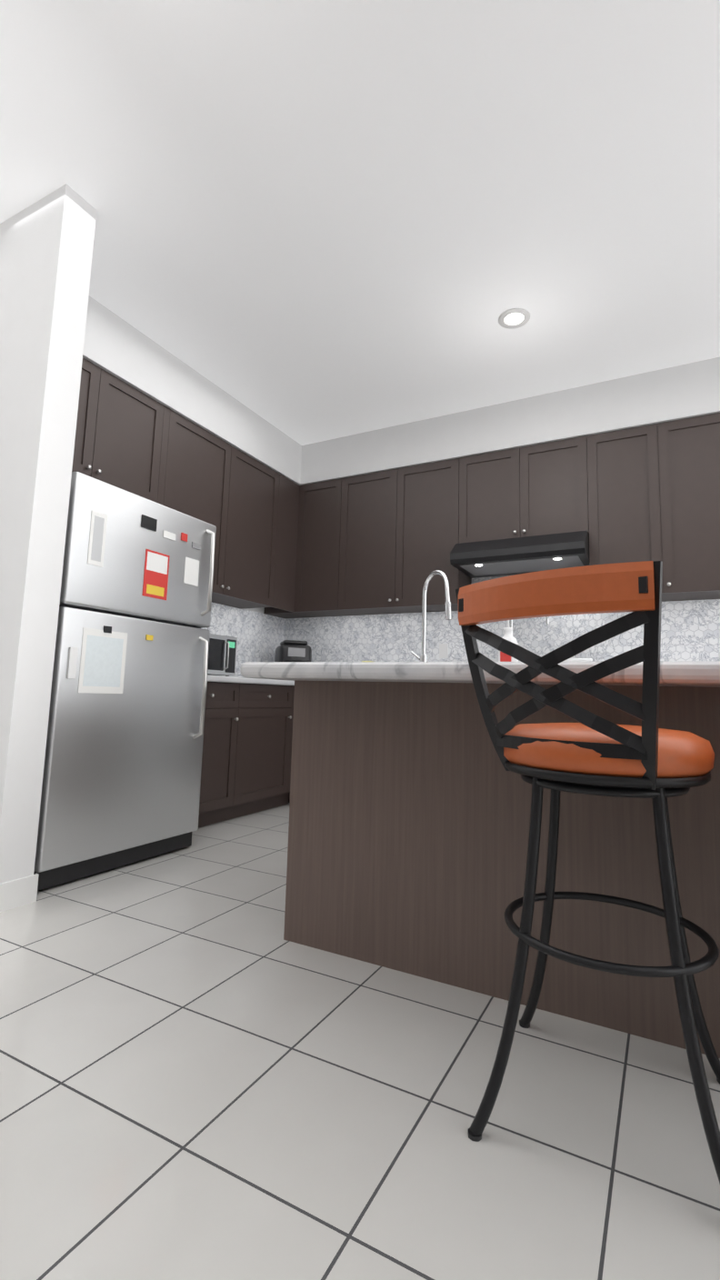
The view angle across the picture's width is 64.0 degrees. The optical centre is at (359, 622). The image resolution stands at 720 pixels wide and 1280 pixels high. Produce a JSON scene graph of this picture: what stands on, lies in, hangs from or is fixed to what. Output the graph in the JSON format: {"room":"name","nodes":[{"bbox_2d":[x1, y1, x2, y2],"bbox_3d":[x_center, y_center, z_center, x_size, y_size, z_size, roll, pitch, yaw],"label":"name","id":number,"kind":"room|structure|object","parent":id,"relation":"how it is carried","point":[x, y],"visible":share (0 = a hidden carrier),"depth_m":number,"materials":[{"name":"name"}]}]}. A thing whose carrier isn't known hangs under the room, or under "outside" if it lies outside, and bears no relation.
{"room":"kitchen","nodes":[
{"label":"kitchen","id":0,"kind":"room"},
{"bbox_2d":[0,183,96,912],"bbox_3d":[-2.176,-0.369,2.789,2.072,2.950,0.232,-2,-8,28],"label":"wall","id":1,"kind":"structure","parent":0,"point":[46,244],"depth_m":2.36,"materials":[{"name":"paint"}]},
{"bbox_2d":[243,607,264,613],"bbox_3d":[-1.376,-0.176,4.138,0.150,2.950,2.950,-2,-8,28],"label":"wall","id":2,"kind":"structure","parent":0,"point":[261,610],"depth_m":4.92,"materials":[{"name":"paint"}]},
{"bbox_2d":[71,357,162,501],"bbox_3d":[-1.607,-1.103,3.253,0.328,0.645,0.945,-2,-8,28],"label":"upper cabinet","id":3,"kind":"object","parent":2,"relation":"attached to","point":[118,441],"depth_m":3.32,"materials":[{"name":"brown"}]},
{"bbox_2d":[155,405,282,609],"bbox_3d":[-1.104,-0.743,4.176,0.328,1.100,1.230,-2,-8,28],"label":"upper cabinet","id":4,"kind":"object","parent":2,"relation":"attached to","point":[204,477],"depth_m":4.14,"materials":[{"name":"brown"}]},
{"bbox_2d":[0,802,719,1279],"bbox_3d":[-1.509,1.214,3.156,14.600,0.060,4.750,-2,-8,28],"label":"floor","id":5,"kind":"structure","parent":0,"point":[207,1072],"depth_m":1.15,"materials":[{"name":"white tile"}]},
{"bbox_2d":[33,471,216,890],"bbox_3d":[-1.375,0.278,2.936,0.886,1.750,0.885,-2,-8,28],"label":"fridge","id":6,"kind":"object","parent":5,"relation":"on","point":[122,769],"visible":0.83,"depth_m":2.66,"materials":[{"name":"grey metal"}]},
{"bbox_2d":[198,683,249,827],"bbox_3d":[-1.181,0.810,3.633,0.598,0.880,0.628,-2,-8,28],"label":"base cabinet","id":7,"kind":"object","parent":5,"relation":"on","point":[223,773],"depth_m":3.63,"materials":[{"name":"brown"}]},
{"bbox_2d":[207,674,294,687],"bbox_3d":[-1.007,0.390,3.948,0.638,0.040,1.238,-2,-8,28],"label":"countertop","id":8,"kind":"structure","parent":7,"relation":"on","point":[211,679],"depth_m":3.76,"materials":[{"name":"white stone"}]},
{"bbox_2d":[207,633,237,676],"bbox_3d":[-1.109,0.215,3.849,0.406,0.275,0.470,-2,-8,28],"label":"microwave","id":9,"kind":"object","parent":8,"relation":"on","point":[222,656],"visible":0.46,"depth_m":3.85,"materials":[{"name":"black plastic"}]},
{"bbox_2d":[241,683,294,816],"bbox_3d":[-0.909,0.881,4.140,0.598,0.880,0.770,-2,-8,28],"label":"base cabinet","id":10,"kind":"object","parent":5,"relation":"on","point":[246,757],"depth_m":4.03,"materials":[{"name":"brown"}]},
{"bbox_2d":[274,640,311,661],"bbox_3d":[-0.549,0.317,4.771,0.270,0.335,0.365,4,-7,-17],"label":"air fryer","id":11,"kind":"object","parent":10,"relation":"on","point":[292,651],"visible":0.6,"depth_m":4.68,"materials":[{"name":"black plastic"}]},
{"bbox_2d":[283,682,719,1058],"bbox_3d":[0.875,0.664,1.963,2.006,0.870,0.999,-2,-8,28],"label":"kitchen island","id":12,"kind":"object","parent":5,"relation":"on","point":[410,814],"depth_m":1.68,"materials":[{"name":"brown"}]},
{"bbox_2d":[240,660,719,689],"bbox_3d":[0.830,0.193,1.917,2.100,0.050,1.260,-2,-8,28],"label":"island countertop","id":13,"kind":"structure","parent":12,"relation":"on","point":[672,673],"depth_m":1.56,"materials":[{"name":"white stone"}]},
{"bbox_2d":[410,570,451,660],"bbox_3d":[0.333,0.000,2.732,0.260,0.500,0.169,-2,-8,28],"label":"faucet","id":14,"kind":"object","parent":13,"relation":"on","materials":[{"name":"silver metal"}]},
{"bbox_2d":[498,620,518,661],"bbox_3d":[0.545,0.076,2.114,0.072,0.212,0.082,-2,-8,28],"label":"soap dispenser","id":15,"kind":"object","parent":13,"relation":"on","point":[507,636],"visible":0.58,"depth_m":2.08,"materials":[{"name":"white plastic"}]},
{"bbox_2d":[489,658,594,661],"bbox_3d":[1.061,0.775,3.808,0.860,1.120,0.671,-2,-8,28],"label":"stove","id":16,"kind":"object","parent":5,"relation":"on","point":[567,660],"visible":0.02,"depth_m":3.94,"materials":[{"name":"grey metal"}]},
{"bbox_2d":[455,560,719,1183],"bbox_3d":[0.485,0.458,1.228,0.511,1.072,0.534,-2,-8,28],"label":"stool","id":17,"kind":"object","parent":5,"relation":"on","point":[590,753],"visible":1,"depth_m":1.10,"materials":[{"name":"black metal"}]},
{"bbox_2d":[0,0,719,445],"bbox_3d":[-2.320,-2.187,1.870,14.600,0.420,8.600,-2,-8,28],"label":"ceiling","id":18,"kind":"structure","parent":0,"point":[320,220],"depth_m":2.41,"materials":[{"name":"white paint"}]},
{"bbox_2d":[498,308,530,329],"bbox_3d":[0.864,-1.706,3.229,0.176,0.008,0.176,-2,-8,28],"label":"recessed light","id":19,"kind":"object","parent":18,"relation":"in","point":[513,318],"visible":1,"depth_m":3.23,"materials":[{"name":"white"}]},
{"bbox_2d":[82,295,719,485],"bbox_3d":[0.437,-1.544,3.275,3.948,0.348,2.796,-2,-8,28],"label":"soffit","id":20,"kind":"object","parent":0,"point":[117,346],"depth_m":3.96,"materials":[{"name":"paint"}]},
{"bbox_3d":[2.597,-0.130,3.598,7.670,2.950,0.162,-2,-8,28],"label":"wall","id":21,"kind":"structure","parent":0,"visible":0},
{"bbox_2d":[263,484,308,618],"bbox_3d":[-0.578,-0.612,5.097,0.387,1.100,0.327,-2,-8,28],"label":"upper cabinet","id":22,"kind":"object","parent":21,"relation":"attached to","point":[288,508],"depth_m":4.77,"materials":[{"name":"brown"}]},
{"bbox_2d":[290,480,343,617],"bbox_3d":[-0.247,-0.625,4.922,0.478,1.100,0.327,-2,-8,28],"label":"upper cabinet","id":23,"kind":"object","parent":21,"relation":"attached to","point":[315,501],"depth_m":4.82,"materials":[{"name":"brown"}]},
{"bbox_2d":[330,458,471,615],"bbox_3d":[0.355,-0.648,4.603,1.125,1.100,0.327,-2,-8,28],"label":"upper cabinet","id":24,"kind":"object","parent":21,"relation":"attached to","point":[382,543],"depth_m":4.47,"materials":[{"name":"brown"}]},
{"bbox_2d":[457,438,577,543],"bbox_3d":[1.198,-0.893,4.186,0.890,0.670,0.327,-2,-8,28],"label":"upper cabinet","id":25,"kind":"object","parent":21,"relation":"attached to","point":[531,490],"depth_m":4.05,"materials":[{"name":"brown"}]},
{"bbox_2d":[450,530,589,578],"bbox_3d":[1.138,-0.479,4.043,0.884,0.180,0.504,-2,-8,28],"label":"range hood","id":26,"kind":"object","parent":25,"relation":"attached to","point":[512,556],"visible":0.98,"depth_m":3.88,"materials":[{"name":"black metal"}]},
{"bbox_2d":[573,412,719,601],"bbox_3d":[1.959,-0.709,3.753,0.964,1.100,0.327,-2,-8,28],"label":"upper cabinet","id":27,"kind":"object","parent":21,"relation":"attached to","point":[652,492],"depth_m":3.63,"materials":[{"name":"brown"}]}
]}

